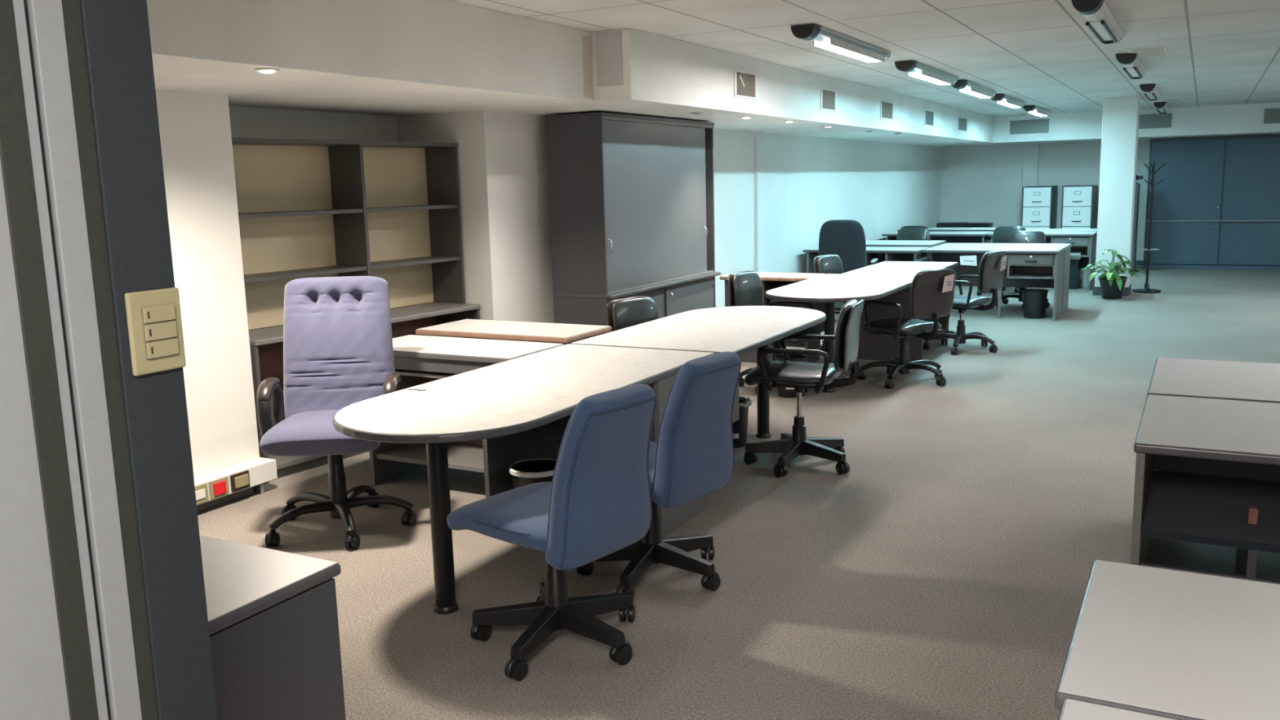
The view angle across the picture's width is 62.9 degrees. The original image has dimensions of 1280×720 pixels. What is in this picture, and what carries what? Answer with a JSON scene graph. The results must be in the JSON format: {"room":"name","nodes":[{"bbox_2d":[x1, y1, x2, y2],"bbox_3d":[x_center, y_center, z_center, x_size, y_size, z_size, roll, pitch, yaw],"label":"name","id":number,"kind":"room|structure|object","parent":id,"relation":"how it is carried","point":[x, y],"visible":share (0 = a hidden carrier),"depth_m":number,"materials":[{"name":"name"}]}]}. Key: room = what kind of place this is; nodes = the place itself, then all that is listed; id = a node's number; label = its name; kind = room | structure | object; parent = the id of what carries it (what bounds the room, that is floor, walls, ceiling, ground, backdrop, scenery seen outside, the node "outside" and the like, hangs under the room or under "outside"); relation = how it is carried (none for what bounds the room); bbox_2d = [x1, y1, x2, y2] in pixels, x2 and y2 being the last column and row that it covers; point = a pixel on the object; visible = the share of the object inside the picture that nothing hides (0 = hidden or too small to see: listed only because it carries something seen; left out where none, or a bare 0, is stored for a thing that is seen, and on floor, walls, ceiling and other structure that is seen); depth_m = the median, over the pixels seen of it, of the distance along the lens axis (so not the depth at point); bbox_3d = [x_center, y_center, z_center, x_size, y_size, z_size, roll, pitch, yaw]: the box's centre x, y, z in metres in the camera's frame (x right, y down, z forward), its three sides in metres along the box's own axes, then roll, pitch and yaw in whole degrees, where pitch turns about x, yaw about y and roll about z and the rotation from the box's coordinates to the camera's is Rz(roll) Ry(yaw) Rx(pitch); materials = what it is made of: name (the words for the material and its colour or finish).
{"room":"open-plan office","nodes":[
{"label":"open-plan office","id":0,"kind":"room"},
{"bbox_2d":[0,159,70,719],"bbox_3d":[-1.353,0.310,0.376,0.096,2.450,2.285,4,11,28],"label":"wall partition","id":1,"kind":"structure","parent":0,"point":[33,685],"depth_m":1.33,"materials":[{"name":"white paint"}]},
{"bbox_2d":[0,0,98,719],"bbox_3d":[-0.806,0.125,1.384,0.099,2.450,0.038,4,11,28],"label":"trim","id":2,"kind":"structure","parent":1,"relation":"attached to","point":[15,158],"depth_m":1.34,"materials":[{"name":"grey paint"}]},
{"bbox_2d":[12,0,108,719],"bbox_3d":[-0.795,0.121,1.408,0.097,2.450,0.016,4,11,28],"label":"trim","id":3,"kind":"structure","parent":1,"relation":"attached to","point":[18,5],"depth_m":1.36,"materials":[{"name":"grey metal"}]},
{"bbox_2d":[23,0,142,719],"bbox_3d":[-0.777,0.115,1.440,0.098,2.450,0.040,4,11,28],"label":"trim","id":4,"kind":"structure","parent":1,"relation":"attached to","point":[46,17],"depth_m":1.39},
{"bbox_2d":[61,0,158,719],"bbox_3d":[-0.762,0.110,1.470,0.096,2.450,0.027,4,11,28],"label":"door frame","id":5,"kind":"structure","parent":1,"relation":"attached to","point":[72,13],"depth_m":1.43,"materials":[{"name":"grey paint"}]},
{"bbox_2d":[80,0,217,719],"bbox_3d":[-0.731,0.100,1.523,0.100,2.450,0.097,4,11,28],"label":"door frame","id":6,"kind":"structure","parent":1,"relation":"in","point":[117,35],"depth_m":1.48,"materials":[{"name":"paint"}]},
{"bbox_2d":[124,287,186,376],"bbox_3d":[-0.682,-0.041,1.478,0.013,0.116,0.084,4,11,28],"label":"light switch","id":7,"kind":"object","parent":6,"relation":"attached to","point":[153,317],"visible":1,"depth_m":1.47,"materials":[{"name":"plastic"}]},
{"bbox_2d":[155,89,259,477],"bbox_3d":[-3.606,-0.113,3.206,0.630,2.450,5.420,4,11,28],"label":"wall pillar","id":8,"kind":"structure","parent":0,"point":[195,129],"depth_m":5.24,"materials":[{"name":"paint"}]},
{"bbox_2d":[194,457,277,513],"bbox_3d":[-2.590,0.811,4.438,0.120,0.165,2.620,4,11,28],"label":"cable trunking","id":9,"kind":"object","parent":8,"relation":"attached to","point":[261,470],"visible":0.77,"depth_m":5.39,"materials":[{"name":"white plastic"}]},
{"bbox_2d":[195,483,208,504],"bbox_3d":[-2.151,0.657,5.108,0.011,0.090,0.105,4,11,28],"label":"outlet","id":10,"kind":"object","parent":9,"relation":"attached to","point":[201,491],"visible":0.55,"depth_m":5.12,"materials":[{"name":"plastic"}]},
{"bbox_2d":[208,476,229,499],"bbox_3d":[-2.093,0.638,5.212,0.014,0.090,0.115,4,11,28],"label":"outlet","id":11,"kind":"object","parent":9,"relation":"attached to","point":[219,487],"visible":1,"depth_m":5.20,"materials":[{"name":"plastic"}]},
{"bbox_2d":[230,470,250,492],"bbox_3d":[-2.029,0.618,5.323,0.022,0.090,0.115,4,11,28],"label":"outlet","id":12,"kind":"object","parent":9,"relation":"attached to","point":[240,481],"visible":1,"depth_m":5.31,"materials":[{"name":"brown plastic"}]},
{"bbox_2d":[228,105,406,330],"bbox_3d":[-2.129,-0.704,6.473,0.120,2.450,1.870,4,11,28],"label":"wall","id":13,"kind":"structure","parent":0,"point":[245,122],"depth_m":6.44,"materials":[{"name":"paint"}]},
{"bbox_2d":[146,0,593,115],"bbox_3d":[-2.656,-1.234,3.558,1.610,0.405,7.080,4,11,28],"label":"ceiling soffit","id":14,"kind":"structure","parent":13,"relation":"attached to","point":[373,57],"depth_m":4.82,"materials":[{"name":"paint"}]},
{"bbox_2d":[582,35,593,97],"bbox_3d":[-0.310,-1.737,6.205,0.004,0.355,0.100,4,11,28],"label":"trim","id":15,"kind":"structure","parent":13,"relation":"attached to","point":[586,40],"depth_m":6.20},
{"bbox_2d":[396,110,942,323],"bbox_3d":[1.854,-1.924,13.078,0.850,2.450,13.730,4,11,28],"label":"wall","id":16,"kind":"structure","parent":0,"point":[807,182],"depth_m":10.31,"materials":[{"name":"paint"}]},
{"bbox_2d":[390,27,1005,146],"bbox_3d":[2.329,-2.877,12.509,1.870,0.405,13.670,4,11,28],"label":"soffit","id":17,"kind":"structure","parent":16,"relation":"attached to","point":[671,77],"depth_m":8.11,"materials":[{"name":"paint"}]},
{"bbox_2d":[733,69,756,99],"bbox_3d":[0.773,-2.012,7.654,0.012,0.190,0.420,4,11,28],"label":"air vent","id":18,"kind":"object","parent":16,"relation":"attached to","point":[744,82],"visible":1,"depth_m":7.64,"materials":[{"name":"white plastic"}]},
{"bbox_2d":[754,132,761,272],"bbox_3d":[1.248,-1.359,11.051,0.035,2.045,0.100,4,11,28],"label":"trim","id":19,"kind":"structure","parent":16,"relation":"attached to","point":[757,135],"depth_m":10.97,"materials":[{"name":"paint"}]},
{"bbox_2d":[820,87,836,111],"bbox_3d":[1.681,-2.320,9.334,0.012,0.190,0.430,4,11,28],"label":"air vent","id":20,"kind":"object","parent":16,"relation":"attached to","point":[828,96],"visible":1,"depth_m":9.33,"materials":[{"name":"white plastic"}]},
{"bbox_2d":[822,88,835,110],"bbox_3d":[1.680,-2.320,9.335,0.010,0.162,0.374,4,11,28],"label":"grille","id":21,"kind":"object","parent":20,"relation":"attached to","point":[828,95],"depth_m":9.33,"materials":[{"name":"beige metal"}]},
{"bbox_2d":[880,99,893,120],"bbox_3d":[2.606,-2.633,11.045,0.012,0.190,0.510,4,11,28],"label":"air vent","id":22,"kind":"object","parent":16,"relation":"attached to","point":[886,108],"visible":1,"depth_m":11.04,"materials":[{"name":"white plastic"}]},
{"bbox_2d":[881,101,892,119],"bbox_3d":[2.605,-2.633,11.046,0.010,0.162,0.454,4,11,28],"label":"grille","id":23,"kind":"object","parent":22,"relation":"attached to","point":[886,106],"depth_m":11.04,"materials":[{"name":"beige metal"}]},
{"bbox_2d":[924,109,934,126],"bbox_3d":[3.518,-2.942,12.735,0.012,0.190,0.500,4,11,28],"label":"air vent","id":24,"kind":"object","parent":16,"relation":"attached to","point":[929,115],"visible":1,"depth_m":12.72,"materials":[{"name":"white plastic"}]},
{"bbox_2d":[197,265,1279,719],"bbox_3d":[3.864,0.139,8.184,9.200,0.080,21.000,4,11,28],"label":"floor","id":25,"kind":"structure","parent":0,"point":[944,575],"depth_m":4.43,"materials":[{"name":"grey carpet"}]},
{"bbox_2d":[200,535,346,719],"bbox_3d":[-1.079,0.853,2.236,0.605,0.745,0.680,4,11,28],"label":"base cabinet","id":26,"kind":"object","parent":25,"relation":"on","point":[273,615],"visible":0.41,"depth_m":2.22,"materials":[{"name":"grey"}]},
{"bbox_2d":[256,275,416,549],"bbox_3d":[-1.396,0.215,4.824,0.667,1.154,0.723,-2,10,-5],"label":"chair","id":27,"kind":"object","parent":25,"relation":"on","point":[338,350],"visible":0.81,"depth_m":4.94,"materials":[{"name":"purple fabric"}]},
{"bbox_2d":[231,137,480,484],"bbox_3d":[-1.728,-0.387,6.355,0.420,1.845,1.778,5,11,33],"label":"bookcase","id":28,"kind":"object","parent":25,"relation":"on","point":[396,212],"visible":0.42,"depth_m":6.34,"materials":[{"name":"grey laminate"}]},
{"bbox_2d":[368,334,564,485],"bbox_3d":[-0.952,0.292,5.527,1.035,0.745,0.495,4,11,28],"label":"desk","id":29,"kind":"object","parent":25,"relation":"on","point":[419,360],"visible":0.28,"depth_m":5.43,"materials":[{"name":"grey laminate"}]},
{"bbox_2d":[395,368,457,378],"bbox_3d":[-0.971,0.054,5.457,0.826,0.017,0.350,4,11,28],"label":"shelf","id":30,"kind":"object","parent":29,"relation":"attached to","point":[411,372],"depth_m":5.33,"materials":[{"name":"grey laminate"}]},
{"bbox_2d":[376,441,484,472],"bbox_3d":[-0.948,0.505,5.556,0.826,0.025,0.400,4,11,28],"label":"shelf","id":31,"kind":"object","parent":29,"relation":"attached to","point":[463,455],"depth_m":5.55,"materials":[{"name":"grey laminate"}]},
{"bbox_2d":[415,319,611,443],"bbox_3d":[-0.706,0.198,5.959,1.015,0.773,0.475,4,11,28],"label":"desk","id":32,"kind":"object","parent":25,"relation":"on","point":[544,332],"visible":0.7,"depth_m":5.80,"materials":[{"name":"grey laminate"}]},
{"bbox_2d":[332,343,714,614],"bbox_3d":[-0.449,0.460,4.457,0.840,0.745,1.935,4,11,28],"label":"desk","id":33,"kind":"object","parent":25,"relation":"on","point":[522,408],"visible":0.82,"depth_m":4.20,"materials":[{"name":"grey laminate"}]},
{"bbox_2d":[508,458,556,488],"bbox_3d":[-0.477,0.625,4.897,0.264,0.274,0.264,0,10,11],"label":"waste bin","id":34,"kind":"object","parent":25,"relation":"on","point":[526,472],"visible":0.39,"depth_m":4.84,"materials":[{"name":"black plastic"}]},
{"bbox_2d":[446,383,656,680],"bbox_3d":[-0.279,0.525,3.528,0.643,0.920,0.635,6,12,39],"label":"chair","id":35,"kind":"object","parent":25,"relation":"on","point":[596,504],"visible":1,"depth_m":3.37,"materials":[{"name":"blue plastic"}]},
{"bbox_2d":[606,295,658,332],"bbox_3d":[0.144,0.078,6.247,0.649,0.872,0.618,7,13,41],"label":"armchair","id":36,"kind":"object","parent":25,"relation":"on","point":[623,313],"visible":0.24,"depth_m":6.29,"materials":[{"name":"black leather"}]},
{"bbox_2d":[546,111,720,333],"bbox_3d":[0.028,-0.822,8.102,0.475,2.032,1.889,4,11,28],"label":"tall cabinet","id":37,"kind":"object","parent":25,"relation":"on","point":[632,197],"visible":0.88,"depth_m":7.45,"materials":[{"name":"grey laminate"}]},
{"bbox_2d":[576,351,741,599],"bbox_3d":[0.055,0.416,4.123,0.643,0.920,0.635,6,12,38],"label":"chair","id":38,"kind":"object","parent":25,"relation":"on","point":[691,458],"visible":0.69,"depth_m":3.94,"materials":[{"name":"blue fabric"}]},
{"bbox_2d":[569,306,826,495],"bbox_3d":[0.474,0.160,6.091,0.920,0.745,1.825,4,11,28],"label":"desk","id":39,"kind":"object","parent":25,"relation":"on","point":[738,330],"visible":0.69,"depth_m":5.87,"materials":[{"name":"grey laminate"}]},
{"bbox_2d":[732,396,751,448],"bbox_3d":[0.546,0.367,6.243,0.244,0.283,0.244,-2,10,-3],"label":"waste bin","id":40,"kind":"object","parent":25,"relation":"on","point":[740,427],"visible":0.41,"depth_m":6.17,"materials":[{"name":"black plastic"}]},
{"bbox_2d":[720,271,825,362],"bbox_3d":[1.158,-0.370,9.116,0.815,0.745,0.440,4,11,28],"label":"desk","id":41,"kind":"object","parent":25,"relation":"on","point":[770,281],"visible":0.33,"depth_m":9.04,"materials":[{"name":"white laminate"}]},
{"bbox_2d":[727,270,819,394],"bbox_3d":[1.005,-0.220,7.878,0.649,0.872,0.618,6,12,36],"label":"armchair","id":42,"kind":"object","parent":25,"relation":"on","point":[745,287],"visible":0.35,"depth_m":7.89,"materials":[{"name":"black metal"}]},
{"bbox_2d":[774,354,807,398],"bbox_3d":[1.100,0.116,7.624,0.230,0.290,0.230,0,10,11],"label":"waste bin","id":43,"kind":"object","parent":25,"relation":"on","point":[783,392],"visible":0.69,"depth_m":7.57,"materials":[{"name":"black plastic"}]},
{"bbox_2d":[743,299,864,477],"bbox_3d":[0.881,0.131,5.704,0.635,0.912,0.580,2,10,21],"label":"armchair","id":44,"kind":"object","parent":25,"relation":"on","point":[799,375],"visible":0.99,"depth_m":5.59,"materials":[{"name":"black plastic"}]},
{"bbox_2d":[813,253,844,351],"bbox_3d":[1.896,-0.494,9.363,0.649,0.872,0.618,7,13,41],"label":"armchair","id":45,"kind":"object","parent":25,"relation":"on","point":[825,264],"visible":0.23,"depth_m":9.40,"materials":[{"name":"black leather"}]},
{"bbox_2d":[764,273,915,392],"bbox_3d":[1.579,-0.208,8.100,0.865,0.745,1.820,4,11,28],"label":"desk","id":46,"kind":"object","parent":25,"relation":"on","point":[823,291],"visible":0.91,"depth_m":7.73,"materials":[{"name":"grey laminate"}]},
{"bbox_2d":[818,219,878,314],"bbox_3d":[2.222,-0.956,11.273,0.665,1.126,0.692,2,10,20],"label":"chair","id":47,"kind":"object","parent":25,"relation":"on","point":[845,238],"visible":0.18,"depth_m":10.92,"materials":[{"name":"black plastic"}]},
{"bbox_2d":[802,246,930,273],"bbox_3d":[2.627,-0.924,12.170,1.335,0.745,0.600,4,11,28],"label":"desk","id":48,"kind":"object","parent":25,"relation":"on","point":[882,254],"visible":0.3,"depth_m":12.07,"materials":[{"name":"grey laminate"}]},
{"bbox_2d":[841,261,958,361],"bbox_3d":[2.376,-0.466,9.505,0.710,0.745,1.410,4,11,28],"label":"desk","id":49,"kind":"object","parent":25,"relation":"on","point":[882,347],"visible":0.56,"depth_m":8.97,"materials":[{"name":"grey laminate"}]},
{"bbox_2d":[865,240,946,262],"bbox_3d":[3.029,-1.050,12.776,1.205,0.770,0.830,4,11,28],"label":"desk","id":50,"kind":"object","parent":25,"relation":"on","point":[906,243],"visible":0.3,"depth_m":12.42,"materials":[{"name":"grey laminate"}]},
{"bbox_2d":[857,268,955,388],"bbox_3d":[2.046,-0.271,8.009,0.704,0.877,0.661,-7,11,-31],"label":"armchair","id":51,"kind":"object","parent":25,"relation":"on","point":[931,295],"visible":1,"depth_m":7.81,"materials":[{"name":"black plastic"}]},
{"bbox_2d":[896,228,928,240],"bbox_3d":[3.485,-1.253,13.585,0.597,0.877,0.650,4,11,28],"label":"armchair","id":52,"kind":"object","parent":25,"relation":"on","point":[920,234],"visible":0.2,"depth_m":13.71,"materials":[{"name":"black leather"}]},
{"bbox_2d":[881,231,993,244],"bbox_3d":[4.282,-1.459,15.080,1.440,0.745,0.680,4,11,28],"label":"desk","id":53,"kind":"object","parent":25,"relation":"on","point":[949,237],"visible":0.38,"depth_m":15.04,"materials":[{"name":"grey laminate"}]},
{"bbox_2d":[897,227,995,231],"bbox_3d":[4.662,-1.594,15.760,1.420,0.765,0.660,4,11,28],"label":"desk","id":54,"kind":"object","parent":25,"relation":"on","point":[931,229],"visible":0.14,"depth_m":15.41,"materials":[{"name":"grey laminate"}]},
{"bbox_2d":[936,222,992,227],"bbox_3d":[5.533,-1.962,17.835,0.900,0.755,0.400,4,11,28],"label":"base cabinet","id":55,"kind":"object","parent":25,"relation":"on","point":[942,224],"visible":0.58,"depth_m":17.64,"materials":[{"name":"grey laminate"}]},
{"bbox_2d":[936,222,968,227],"bbox_3d":[5.340,-2.300,17.878,0.460,0.095,0.380,4,11,28],"label":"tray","id":56,"kind":"object","parent":55,"relation":"on","point":[942,224],"depth_m":17.72,"materials":[{"name":"black plastic"}]},
{"bbox_2d":[923,250,1007,355],"bbox_3d":[2.910,-0.531,9.370,0.640,0.892,0.701,7,13,42],"label":"armchair","id":57,"kind":"object","parent":25,"relation":"on","point":[992,266],"visible":0.86,"depth_m":9.20,"materials":[{"name":"black leather"}]},
{"bbox_2d":[922,243,1071,320],"bbox_3d":[4.067,-0.916,11.911,1.420,0.745,1.240,4,11,28],"label":"desk","id":58,"kind":"object","parent":25,"relation":"on","point":[1043,265],"visible":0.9,"depth_m":11.59,"materials":[{"name":"grey laminate"}]},
{"bbox_2d":[960,255,977,266],"bbox_3d":[3.583,-1.085,11.419,0.185,0.115,0.004,4,11,28],"label":"paper sheet","id":59,"kind":"object","parent":58,"relation":"attached to","point":[966,260],"visible":1,"depth_m":11.42,"materials":[{"name":"white paper"}]},
{"bbox_2d":[1007,253,1055,279],"bbox_3d":[4.284,-1.039,11.385,0.480,0.272,0.430,4,11,28],"label":"shelf","id":60,"kind":"object","parent":58,"relation":"attached to","point":[1033,266],"depth_m":11.26,"materials":[{"name":"grey metal"}]},
{"bbox_2d":[977,226,1026,296],"bbox_3d":[4.729,-1.282,13.574,0.597,0.877,0.650,5,11,33],"label":"armchair","id":61,"kind":"object","parent":25,"relation":"on","point":[1001,234],"visible":0.27,"depth_m":13.73,"materials":[{"name":"black leather"}]},
{"bbox_2d":[995,231,1049,308],"bbox_3d":[4.545,-1.071,12.356,0.597,0.877,0.650,3,11,26],"label":"armchair","id":62,"kind":"object","parent":25,"relation":"on","point":[1015,237],"visible":0.33,"depth_m":12.47,"materials":[{"name":"black leather"}]},
{"bbox_2d":[1022,288,1048,319],"bbox_3d":[4.300,-0.612,11.403,0.274,0.304,0.274,4,11,28],"label":"waste bin","id":63,"kind":"object","parent":25,"relation":"on","point":[1034,300],"visible":1,"depth_m":11.31,"materials":[{"name":"black plastic"}]},
{"bbox_2d":[1021,185,1057,228],"bbox_3d":[6.706,-2.249,17.618,0.470,1.335,0.685,4,11,28],"label":"filing cabinet","id":64,"kind":"object","parent":25,"relation":"on","point":[1038,211],"visible":0.5,"depth_m":17.30,"materials":[{"name":"white metal"}]},
{"bbox_2d":[986,231,1097,290],"bbox_3d":[5.531,-1.378,14.420,1.350,0.745,0.680,4,11,28],"label":"desk","id":65,"kind":"object","parent":25,"relation":"on","point":[1085,242],"visible":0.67,"depth_m":13.98,"materials":[{"name":"grey"}]},
{"bbox_2d":[1050,236,1089,257],"bbox_3d":[5.835,-1.547,14.150,0.480,0.272,0.450,4,11,28],"label":"shelf","id":66,"kind":"object","parent":65,"relation":"attached to","point":[1078,243],"depth_m":13.94,"materials":[{"name":"grey metal"}]},
{"bbox_2d":[1025,228,1097,283],"bbox_3d":[5.889,-1.505,15.113,1.320,0.745,0.660,4,11,28],"label":"desk","id":67,"kind":"object","parent":25,"relation":"on","point":[1027,229],"visible":0.11,"depth_m":14.84,"materials":[{"name":"grey laminate"}]},
{"bbox_2d":[1068,258,1081,288],"bbox_3d":[5.896,-1.186,14.266,0.180,0.400,0.406,4,11,28],"label":"computer tower","id":68,"kind":"object","parent":25,"relation":"on","point":[1075,267],"visible":0.49,"depth_m":14.08,"materials":[{"name":"black plastic"}]},
{"bbox_2d":[1060,184,1097,268],"bbox_3d":[7.253,-2.214,17.329,0.470,1.335,0.685,4,11,28],"label":"filing cabinet","id":69,"kind":"object","parent":25,"relation":"on","point":[1078,208],"visible":0.48,"depth_m":17.01,"materials":[{"name":"white metal"}]},
{"bbox_2d":[1080,248,1146,299],"bbox_3d":[5.820,-1.061,12.917,0.654,0.607,0.684,-2,10,-3],"label":"potted plant","id":70,"kind":"object","parent":25,"relation":"on","point":[1112,285],"visible":1,"depth_m":12.85,"materials":[{"name":"green plant"}]},
{"bbox_2d":[1057,698,1175,719],"bbox_3d":[1.094,0.996,1.068,1.352,0.745,0.765,4,11,28],"label":"desk","id":71,"kind":"object","parent":25,"relation":"on","point":[1070,709],"visible":1,"depth_m":1.60,"materials":[{"name":"grey laminate"}]},
{"bbox_2d":[1130,182,1140,271],"bbox_3d":[7.614,-2.067,16.337,0.260,1.360,0.416,4,11,28],"label":"cabinet","id":72,"kind":"object","parent":25,"relation":"on","point":[1137,185],"visible":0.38,"depth_m":16.14,"materials":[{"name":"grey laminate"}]},
{"bbox_2d":[1132,160,1166,293],"bbox_3d":[6.543,-1.704,13.422,0.340,1.670,0.340,4,11,28],"label":"coat stand","id":73,"kind":"object","parent":25,"relation":"on","point":[1146,289],"visible":1,"depth_m":13.42,"materials":[{"name":"black plastic"}]},
{"bbox_2d":[1054,560,1279,719],"bbox_3d":[1.425,0.882,1.695,1.365,0.745,0.658,4,11,28],"label":"desk","id":74,"kind":"object","parent":25,"relation":"on","point":[1177,645],"visible":0.88,"depth_m":1.81,"materials":[{"name":"grey laminate"}]},
{"bbox_2d":[1129,395,1279,584],"bbox_3d":[2.351,0.599,3.229,1.495,0.745,0.785,4,11,28],"label":"desk","id":75,"kind":"object","parent":25,"relation":"on","point":[1204,436],"visible":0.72,"depth_m":3.35,"materials":[{"name":"grey laminate"}]},
{"bbox_2d":[1141,470,1279,553],"bbox_3d":[2.337,0.514,3.193,1.425,0.025,0.713,4,11,28],"label":"shelf","id":76,"kind":"object","parent":75,"relation":"attached to","point":[1181,507],"depth_m":3.38,"materials":[{"name":"black laminate"}]},
{"bbox_2d":[1247,506,1258,524],"bbox_3d":[1.893,0.479,3.232,0.026,0.050,0.030,4,11,28],"label":"wood block","id":77,"kind":"object","parent":75,"relation":"on","point":[1252,518],"visible":1,"depth_m":3.22,"materials":[{"name":"brown wood"}]},
{"bbox_2d":[1142,133,1279,270],"bbox_3d":[9.105,-2.462,16.410,2.080,2.039,0.564,4,11,28],"label":"tall cabinet","id":78,"kind":"object","parent":25,"relation":"on","point":[1216,202],"visible":1,"depth_m":16.23,"materials":[{"name":"blue laminate"}]},
{"bbox_2d":[1146,357,1279,562],"bbox_3d":[2.747,0.464,3.963,1.495,0.745,0.845,4,11,28],"label":"desk","id":79,"kind":"object","parent":25,"relation":"on","point":[1247,381],"visible":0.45,"depth_m":4.10,"materials":[{"name":"grey laminate"}]},
{"bbox_2d":[448,0,1279,116],"bbox_3d":[3.802,-2.354,7.761,9.200,0.080,21.000,4,11,28],"label":"ceiling","id":80,"kind":"structure","parent":0,"point":[1043,54],"depth_m":7.01,"materials":[{"name":"tile"}]},
{"bbox_2d":[595,31,622,87],"bbox_3d":[-0.182,-1.780,6.194,0.175,0.308,0.005,4,11,28],"label":"air vent","id":81,"kind":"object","parent":80,"relation":"attached to","point":[609,62],"depth_m":6.19,"materials":[{"name":"metal"}]},
{"bbox_2d":[622,30,631,96],"bbox_3d":[-0.079,-1.741,6.144,0.048,0.373,0.007,4,11,28],"label":"trim","id":82,"kind":"structure","parent":80,"relation":"attached to","point":[625,33],"depth_m":6.14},
{"bbox_2d":[791,23,890,63],"bbox_3d":[1.357,-2.061,6.880,0.148,0.083,1.720,4,11,28],"label":"ceiling lamp","id":83,"kind":"object","parent":80,"relation":"attached to","point":[824,38],"visible":1,"depth_m":6.63,"materials":[{"name":"silver metal"}]},
{"bbox_2d":[820,42,879,62],"bbox_3d":[1.419,-2.054,6.997,0.088,0.019,1.148,4,11,28],"label":"diffuser","id":84,"kind":"object","parent":83,"relation":"attached to","point":[851,50],"depth_m":6.92,"materials":[{"name":"white plastic"}]},
{"bbox_2d":[894,60,958,85],"bbox_3d":[2.469,-2.438,8.938,0.148,0.083,1.720,4,11,28],"label":"ceiling lamp","id":85,"kind":"object","parent":80,"relation":"attached to","point":[914,68],"visible":1,"depth_m":8.68,"materials":[{"name":"silver metal"}]},
{"bbox_2d":[912,72,949,84],"bbox_3d":[2.531,-2.431,9.056,0.088,0.019,1.148,4,11,28],"label":"diffuser","id":86,"kind":"object","parent":85,"relation":"attached to","point":[938,78],"depth_m":9.00,"materials":[{"name":"white plastic"}]},
{"bbox_2d":[951,79,996,98],"bbox_3d":[3.432,-2.764,10.719,0.148,0.083,1.720,4,11,28],"label":"ceiling lamp","id":87,"kind":"object","parent":80,"relation":"attached to","point":[966,86],"visible":1,"depth_m":10.48,"materials":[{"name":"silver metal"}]},
{"bbox_2d":[962,88,990,97],"bbox_3d":[3.493,-2.757,10.836,0.088,0.019,1.148,4,11,28],"label":"diffuser","id":88,"kind":"object","parent":87,"relation":"attached to","point":[980,93],"depth_m":10.78,"materials":[{"name":"white plastic"}]},
{"bbox_2d":[991,93,1025,108],"bbox_3d":[4.427,-3.101,12.560,0.148,0.083,1.720,4,11,28],"label":"ceiling lamp","id":89,"kind":"object","parent":80,"relation":"attached to","point":[1002,99],"visible":1,"depth_m":12.29,"materials":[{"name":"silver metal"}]},
{"bbox_2d":[1022,105,1050,116],"bbox_3d":[5.591,-3.495,14.714,0.148,0.083,1.720,4,11,28],"label":"ceiling lamp","id":90,"kind":"object","parent":80,"relation":"attached to","point":[1033,109],"visible":0.99,"depth_m":14.40,"materials":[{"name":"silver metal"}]},
{"bbox_2d":[1071,0,1124,44],"bbox_3d":[2.702,-1.966,6.136,0.148,0.089,1.720,4,11,28],"label":"ceiling lamp","id":91,"kind":"object","parent":80,"relation":"attached to","point":[1101,22],"visible":1,"depth_m":5.86,"materials":[{"name":"white plastic"}]},
{"bbox_2d":[1115,53,1146,79],"bbox_3d":[4.134,-2.451,8.785,0.148,0.089,1.720,4,11,28],"label":"ceiling lamp","id":92,"kind":"object","parent":80,"relation":"attached to","point":[1134,68],"visible":1,"depth_m":8.46,"materials":[{"name":"white plastic"}]},
{"bbox_2d":[1126,45,1168,57],"bbox_3d":[3.866,-2.346,7.970,0.260,0.010,0.620,4,11,28],"label":"ceiling vent","id":93,"kind":"object","parent":80,"relation":"in","point":[1162,50],"visible":0.88,"depth_m":7.88,"materials":[{"name":"metal"}]},
{"bbox_2d":[1139,83,1160,100],"bbox_3d":[5.730,-2.991,11.738,0.148,0.089,1.720,4,11,28],"label":"ceiling lamp","id":94,"kind":"object","parent":80,"relation":"attached to","point":[1152,93],"visible":1,"depth_m":11.36,"materials":[{"name":"white plastic"}]},
{"bbox_2d":[940,139,1150,260],"bbox_3d":[8.727,-2.765,17.027,9.200,2.450,0.150,4,11,28],"label":"wall","id":95,"kind":"structure","parent":0,"point":[984,184],"depth_m":18.16,"materials":[{"name":"paint"}]},
{"bbox_2d":[1008,117,1050,135],"bbox_3d":[6.085,-3.646,16.358,0.610,0.240,0.012,4,11,28],"label":"air vent","id":96,"kind":"object","parent":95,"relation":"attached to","point":[1033,126],"visible":1,"depth_m":16.35,"materials":[{"name":"metal"}]},
{"bbox_2d":[1022,143,1039,186],"bbox_3d":[6.700,-2.675,18.006,0.240,2.045,0.080,4,11,28],"label":"trim","id":97,"kind":"structure","parent":95,"relation":"attached to","point":[1031,151],"depth_m":17.86,"materials":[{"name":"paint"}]},
{"bbox_2d":[992,102,1279,144],"bbox_3d":[9.125,-3.580,15.655,7.110,0.405,1.600,4,11,28],"label":"trim","id":98,"kind":"structure","parent":95,"relation":"attached to","point":[1235,119],"depth_m":15.52,"materials":[{"name":"paint"}]},
{"bbox_2d":[1138,111,1173,129],"bbox_3d":[7.638,-3.546,15.537,0.490,0.240,0.012,4,11,28],"label":"air vent","id":99,"kind":"object","parent":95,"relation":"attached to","point":[1152,121],"visible":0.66,"depth_m":15.53,"materials":[{"name":"metal"}]},
{"bbox_2d":[1262,106,1279,124],"bbox_3d":[9.121,-3.450,14.753,0.590,0.240,0.012,4,11,28],"label":"air vent","id":100,"kind":"object","parent":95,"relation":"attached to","point":[1271,116],"visible":1,"depth_m":14.84,"materials":[{"name":"metal"}]},
{"bbox_2d":[1094,96,1140,287],"bbox_3d":[6.029,-2.054,13.233,0.390,2.450,0.400,4,11,28],"label":"wall column","id":101,"kind":"structure","parent":0,"point":[1120,122],"depth_m":13.03,"materials":[{"name":"paint"}]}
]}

